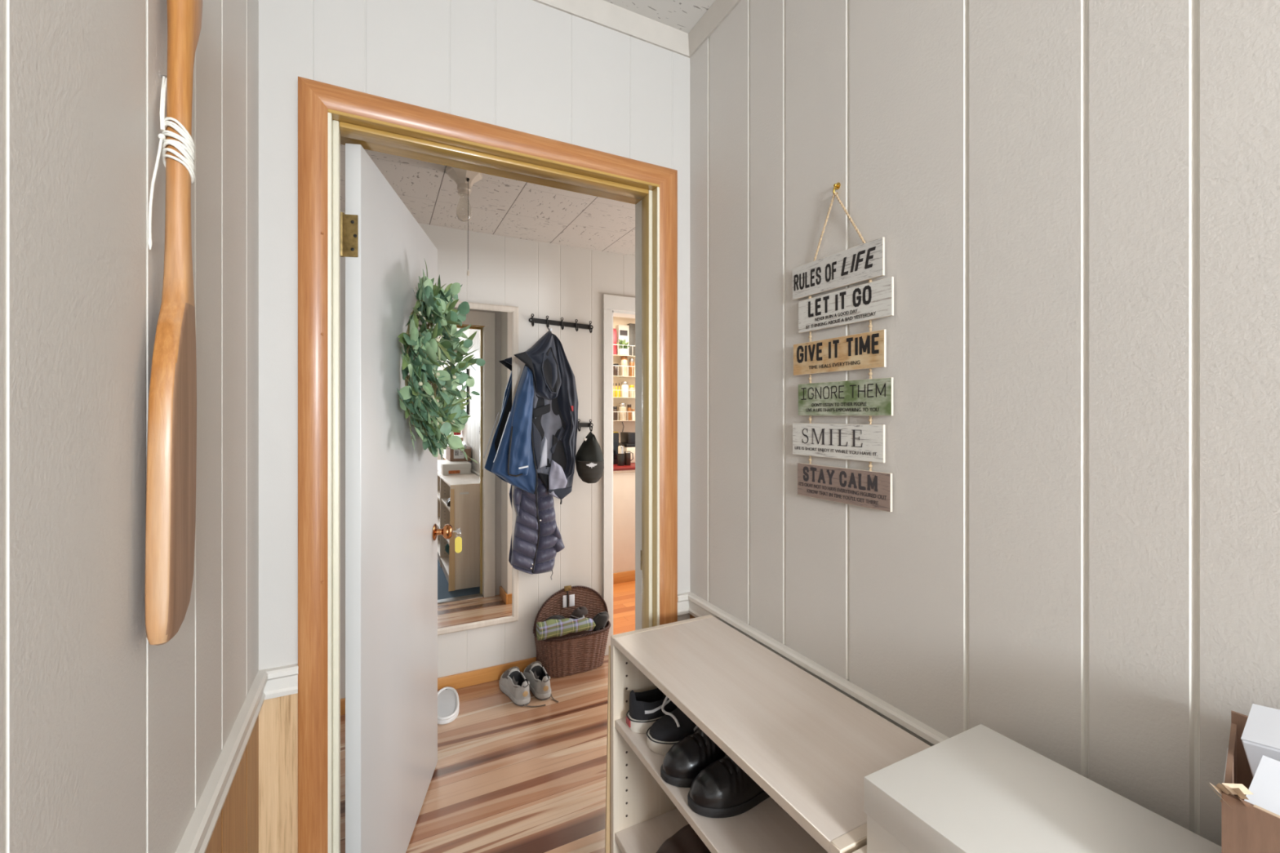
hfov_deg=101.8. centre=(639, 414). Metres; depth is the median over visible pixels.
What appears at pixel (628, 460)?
press
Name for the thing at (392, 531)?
door
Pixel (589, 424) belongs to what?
coat rack
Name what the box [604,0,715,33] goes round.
ceiling
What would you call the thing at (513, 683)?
shoe
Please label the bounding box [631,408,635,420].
spice jar
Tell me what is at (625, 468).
countertop
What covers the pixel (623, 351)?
potted plant
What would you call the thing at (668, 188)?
trim
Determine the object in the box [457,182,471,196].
socket
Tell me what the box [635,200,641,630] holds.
trim
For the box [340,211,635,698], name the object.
wall
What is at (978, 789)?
cabinet
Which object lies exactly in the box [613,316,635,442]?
wall
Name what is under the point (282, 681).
trim rail
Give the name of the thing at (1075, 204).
wall
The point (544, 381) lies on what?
hood
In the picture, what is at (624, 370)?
spice jar
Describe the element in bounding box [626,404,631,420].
spice jar
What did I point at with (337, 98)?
trim
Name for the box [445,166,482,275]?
ceiling lamp
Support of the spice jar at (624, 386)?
on the wall rack at (613, 389)
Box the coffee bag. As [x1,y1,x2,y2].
[613,328,616,355]
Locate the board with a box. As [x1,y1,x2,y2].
[604,645,610,852]
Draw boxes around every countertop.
[613,462,635,473]
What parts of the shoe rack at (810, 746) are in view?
shelf, panel, shelf, panel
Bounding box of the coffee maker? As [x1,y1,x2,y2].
[618,431,635,462]
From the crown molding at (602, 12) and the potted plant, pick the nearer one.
the crown molding at (602, 12)
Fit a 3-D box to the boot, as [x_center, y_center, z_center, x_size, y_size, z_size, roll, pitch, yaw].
[0.151,0.960,1.203,0.276,0.159,0.110,0,0,-28]
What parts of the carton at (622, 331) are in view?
printed panel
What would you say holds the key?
attached to the door
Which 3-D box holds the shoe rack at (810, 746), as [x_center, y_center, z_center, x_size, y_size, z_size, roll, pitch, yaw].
[0.225,0.970,1.053,0.303,0.830,0.725,0,0,-27]
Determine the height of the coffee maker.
0.277 m
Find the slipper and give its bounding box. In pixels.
[437,686,459,724]
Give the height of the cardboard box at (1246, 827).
0.144 m
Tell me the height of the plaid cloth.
0.104 m
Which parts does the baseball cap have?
crown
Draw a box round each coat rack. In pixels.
[528,313,593,333]
[577,418,593,431]
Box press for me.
[624,451,633,465]
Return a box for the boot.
[656,824,711,852]
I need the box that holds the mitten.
[592,611,608,631]
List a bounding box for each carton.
[616,324,629,355]
[1240,703,1279,777]
[1244,755,1279,815]
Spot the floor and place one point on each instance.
(508, 777)
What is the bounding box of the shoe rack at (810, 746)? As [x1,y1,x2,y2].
[610,614,930,852]
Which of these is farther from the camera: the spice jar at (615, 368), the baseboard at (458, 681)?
the spice jar at (615, 368)
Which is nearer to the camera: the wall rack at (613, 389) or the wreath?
the wreath
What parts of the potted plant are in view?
pot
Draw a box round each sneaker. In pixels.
[626,688,679,733]
[646,706,697,755]
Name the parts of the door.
knob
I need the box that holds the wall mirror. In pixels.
[437,301,518,635]
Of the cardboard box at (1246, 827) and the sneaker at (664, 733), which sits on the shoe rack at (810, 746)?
the sneaker at (664, 733)
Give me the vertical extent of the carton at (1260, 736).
0.125 m
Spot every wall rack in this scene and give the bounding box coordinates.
[613,344,635,358]
[613,364,635,377]
[613,389,635,398]
[613,411,635,421]
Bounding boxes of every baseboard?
[340,657,536,715]
[613,569,635,583]
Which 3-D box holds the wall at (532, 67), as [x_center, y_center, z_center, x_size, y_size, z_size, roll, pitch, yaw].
[-0.352,0.122,1.391,1.251,2.525,0.120,0,0,-27]
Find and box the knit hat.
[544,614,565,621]
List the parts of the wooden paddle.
cord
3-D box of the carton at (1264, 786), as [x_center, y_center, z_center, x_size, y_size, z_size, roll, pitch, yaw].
[0.582,0.340,0.384,0.057,0.078,0.169,0,0,-27]
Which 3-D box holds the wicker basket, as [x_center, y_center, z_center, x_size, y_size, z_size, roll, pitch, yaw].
[-0.348,1.158,2.812,0.438,0.450,0.164,0,0,-27]
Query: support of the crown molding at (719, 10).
attached to the wall at (1075, 204)
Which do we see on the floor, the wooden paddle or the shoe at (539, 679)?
the shoe at (539, 679)
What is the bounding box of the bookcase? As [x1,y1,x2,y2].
[852,844,866,852]
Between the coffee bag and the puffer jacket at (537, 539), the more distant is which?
the coffee bag
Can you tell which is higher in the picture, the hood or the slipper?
the hood
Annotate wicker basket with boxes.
[533,585,610,677]
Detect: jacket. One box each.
[491,328,578,504]
[511,475,564,579]
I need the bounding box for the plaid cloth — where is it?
[536,617,595,640]
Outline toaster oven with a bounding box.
[613,431,618,464]
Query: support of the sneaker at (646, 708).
on the shoe rack at (810, 746)
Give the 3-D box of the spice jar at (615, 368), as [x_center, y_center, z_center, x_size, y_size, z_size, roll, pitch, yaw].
[-0.229,-0.416,4.865,0.065,0.117,0.064,0,0,-27]
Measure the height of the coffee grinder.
0.170 m
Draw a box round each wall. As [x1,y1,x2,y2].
[0,0,258,852]
[258,0,689,852]
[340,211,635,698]
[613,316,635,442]
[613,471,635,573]
[689,0,1279,846]
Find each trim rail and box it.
[175,668,267,852]
[263,592,688,699]
[686,591,949,746]
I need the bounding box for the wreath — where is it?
[396,259,485,463]
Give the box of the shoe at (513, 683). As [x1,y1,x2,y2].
[498,666,545,707]
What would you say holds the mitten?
in the wicker basket
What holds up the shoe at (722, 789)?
on the shoe rack at (810, 746)
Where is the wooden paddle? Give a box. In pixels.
[144,0,202,645]
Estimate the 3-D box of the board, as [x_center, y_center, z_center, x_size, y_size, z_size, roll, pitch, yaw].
[-0.071,0.985,1.317,0.048,0.799,0.006,0,0,-27]
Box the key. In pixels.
[452,528,462,553]
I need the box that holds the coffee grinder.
[617,445,624,466]
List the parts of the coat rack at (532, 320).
rail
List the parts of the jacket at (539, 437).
panel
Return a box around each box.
[626,323,635,355]
[1208,710,1279,852]
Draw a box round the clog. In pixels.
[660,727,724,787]
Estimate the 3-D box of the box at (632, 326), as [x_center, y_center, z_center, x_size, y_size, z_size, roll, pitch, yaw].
[-0.085,-0.709,4.983,0.060,0.316,0.060,0,0,-27]
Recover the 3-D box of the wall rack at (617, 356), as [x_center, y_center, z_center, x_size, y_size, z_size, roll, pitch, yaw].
[-0.100,-0.597,4.940,0.705,0.101,0.143,0,0,-27]
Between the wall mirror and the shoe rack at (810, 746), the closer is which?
the shoe rack at (810, 746)
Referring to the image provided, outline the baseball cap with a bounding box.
[575,431,604,483]
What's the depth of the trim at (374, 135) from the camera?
1.35 m
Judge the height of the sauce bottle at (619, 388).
0.134 m
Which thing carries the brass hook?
attached to the wall at (1075, 204)
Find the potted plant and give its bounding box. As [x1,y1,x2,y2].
[616,338,629,355]
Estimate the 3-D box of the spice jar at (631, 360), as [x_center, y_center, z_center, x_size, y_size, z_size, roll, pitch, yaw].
[-0.079,-0.445,4.941,0.049,0.175,0.049,0,0,-27]
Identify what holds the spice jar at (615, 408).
on the wall rack at (613, 411)
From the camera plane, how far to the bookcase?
0.66 m
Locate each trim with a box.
[297,75,677,184]
[297,76,328,852]
[328,108,659,204]
[328,112,340,852]
[602,293,635,655]
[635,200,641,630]
[641,186,659,629]
[659,170,677,625]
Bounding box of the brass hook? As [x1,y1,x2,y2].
[832,182,840,194]
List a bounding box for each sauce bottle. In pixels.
[614,382,617,397]
[617,382,620,397]
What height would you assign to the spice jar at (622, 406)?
0.163 m
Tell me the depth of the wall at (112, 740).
0.48 m
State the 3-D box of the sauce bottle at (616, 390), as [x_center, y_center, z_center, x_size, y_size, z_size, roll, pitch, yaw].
[-0.221,-0.227,4.858,0.027,0.133,0.027,0,0,-27]
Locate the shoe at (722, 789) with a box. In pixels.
[687,753,769,817]
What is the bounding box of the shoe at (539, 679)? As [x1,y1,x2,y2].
[523,661,558,702]
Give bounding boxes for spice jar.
[613,363,618,376]
[613,406,617,420]
[617,403,626,420]
[620,355,627,376]
[621,381,628,397]
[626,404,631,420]
[629,358,634,376]
[629,385,634,397]
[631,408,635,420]
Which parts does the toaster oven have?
glass door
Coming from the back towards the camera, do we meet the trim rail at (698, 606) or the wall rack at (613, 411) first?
the wall rack at (613, 411)
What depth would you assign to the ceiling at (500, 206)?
2.38 m
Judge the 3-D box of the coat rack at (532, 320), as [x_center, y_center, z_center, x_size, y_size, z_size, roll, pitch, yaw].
[-0.424,-0.499,2.861,0.370,0.082,0.054,0,0,-27]
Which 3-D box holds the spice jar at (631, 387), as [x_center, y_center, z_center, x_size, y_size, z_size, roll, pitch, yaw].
[-0.079,-0.220,4.941,0.049,0.119,0.049,0,0,-27]
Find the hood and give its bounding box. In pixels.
[513,331,561,399]
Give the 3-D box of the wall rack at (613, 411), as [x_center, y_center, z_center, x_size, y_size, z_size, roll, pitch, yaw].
[-0.100,0.016,4.940,0.705,0.088,0.143,0,0,-27]
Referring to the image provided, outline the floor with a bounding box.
[340,580,635,852]
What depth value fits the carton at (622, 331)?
4.93 m
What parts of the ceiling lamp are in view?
bulb, pull chain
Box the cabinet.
[864,724,1221,852]
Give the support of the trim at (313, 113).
attached to the wall at (532, 67)
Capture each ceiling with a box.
[340,144,635,256]
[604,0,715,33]
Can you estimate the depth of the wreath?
1.61 m
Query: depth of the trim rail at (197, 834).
0.80 m
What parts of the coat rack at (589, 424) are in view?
rail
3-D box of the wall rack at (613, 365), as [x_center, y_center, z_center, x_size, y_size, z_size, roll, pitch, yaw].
[-0.100,-0.403,4.940,0.705,0.101,0.143,0,0,-27]
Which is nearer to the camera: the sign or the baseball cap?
the sign
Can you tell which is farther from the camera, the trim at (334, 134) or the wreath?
the wreath
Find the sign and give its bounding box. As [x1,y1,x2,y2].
[792,191,893,511]
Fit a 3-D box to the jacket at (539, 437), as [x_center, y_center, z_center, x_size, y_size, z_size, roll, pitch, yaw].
[-0.528,0.004,2.688,0.456,0.938,0.151,0,0,-37]
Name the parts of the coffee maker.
plate, water tank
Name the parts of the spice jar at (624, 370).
lid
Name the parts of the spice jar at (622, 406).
lid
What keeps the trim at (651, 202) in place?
attached to the wall at (532, 67)
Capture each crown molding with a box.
[533,0,688,57]
[688,0,741,57]
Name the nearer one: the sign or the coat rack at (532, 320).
the sign
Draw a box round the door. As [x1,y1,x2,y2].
[340,143,453,852]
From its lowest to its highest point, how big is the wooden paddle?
0.812 m

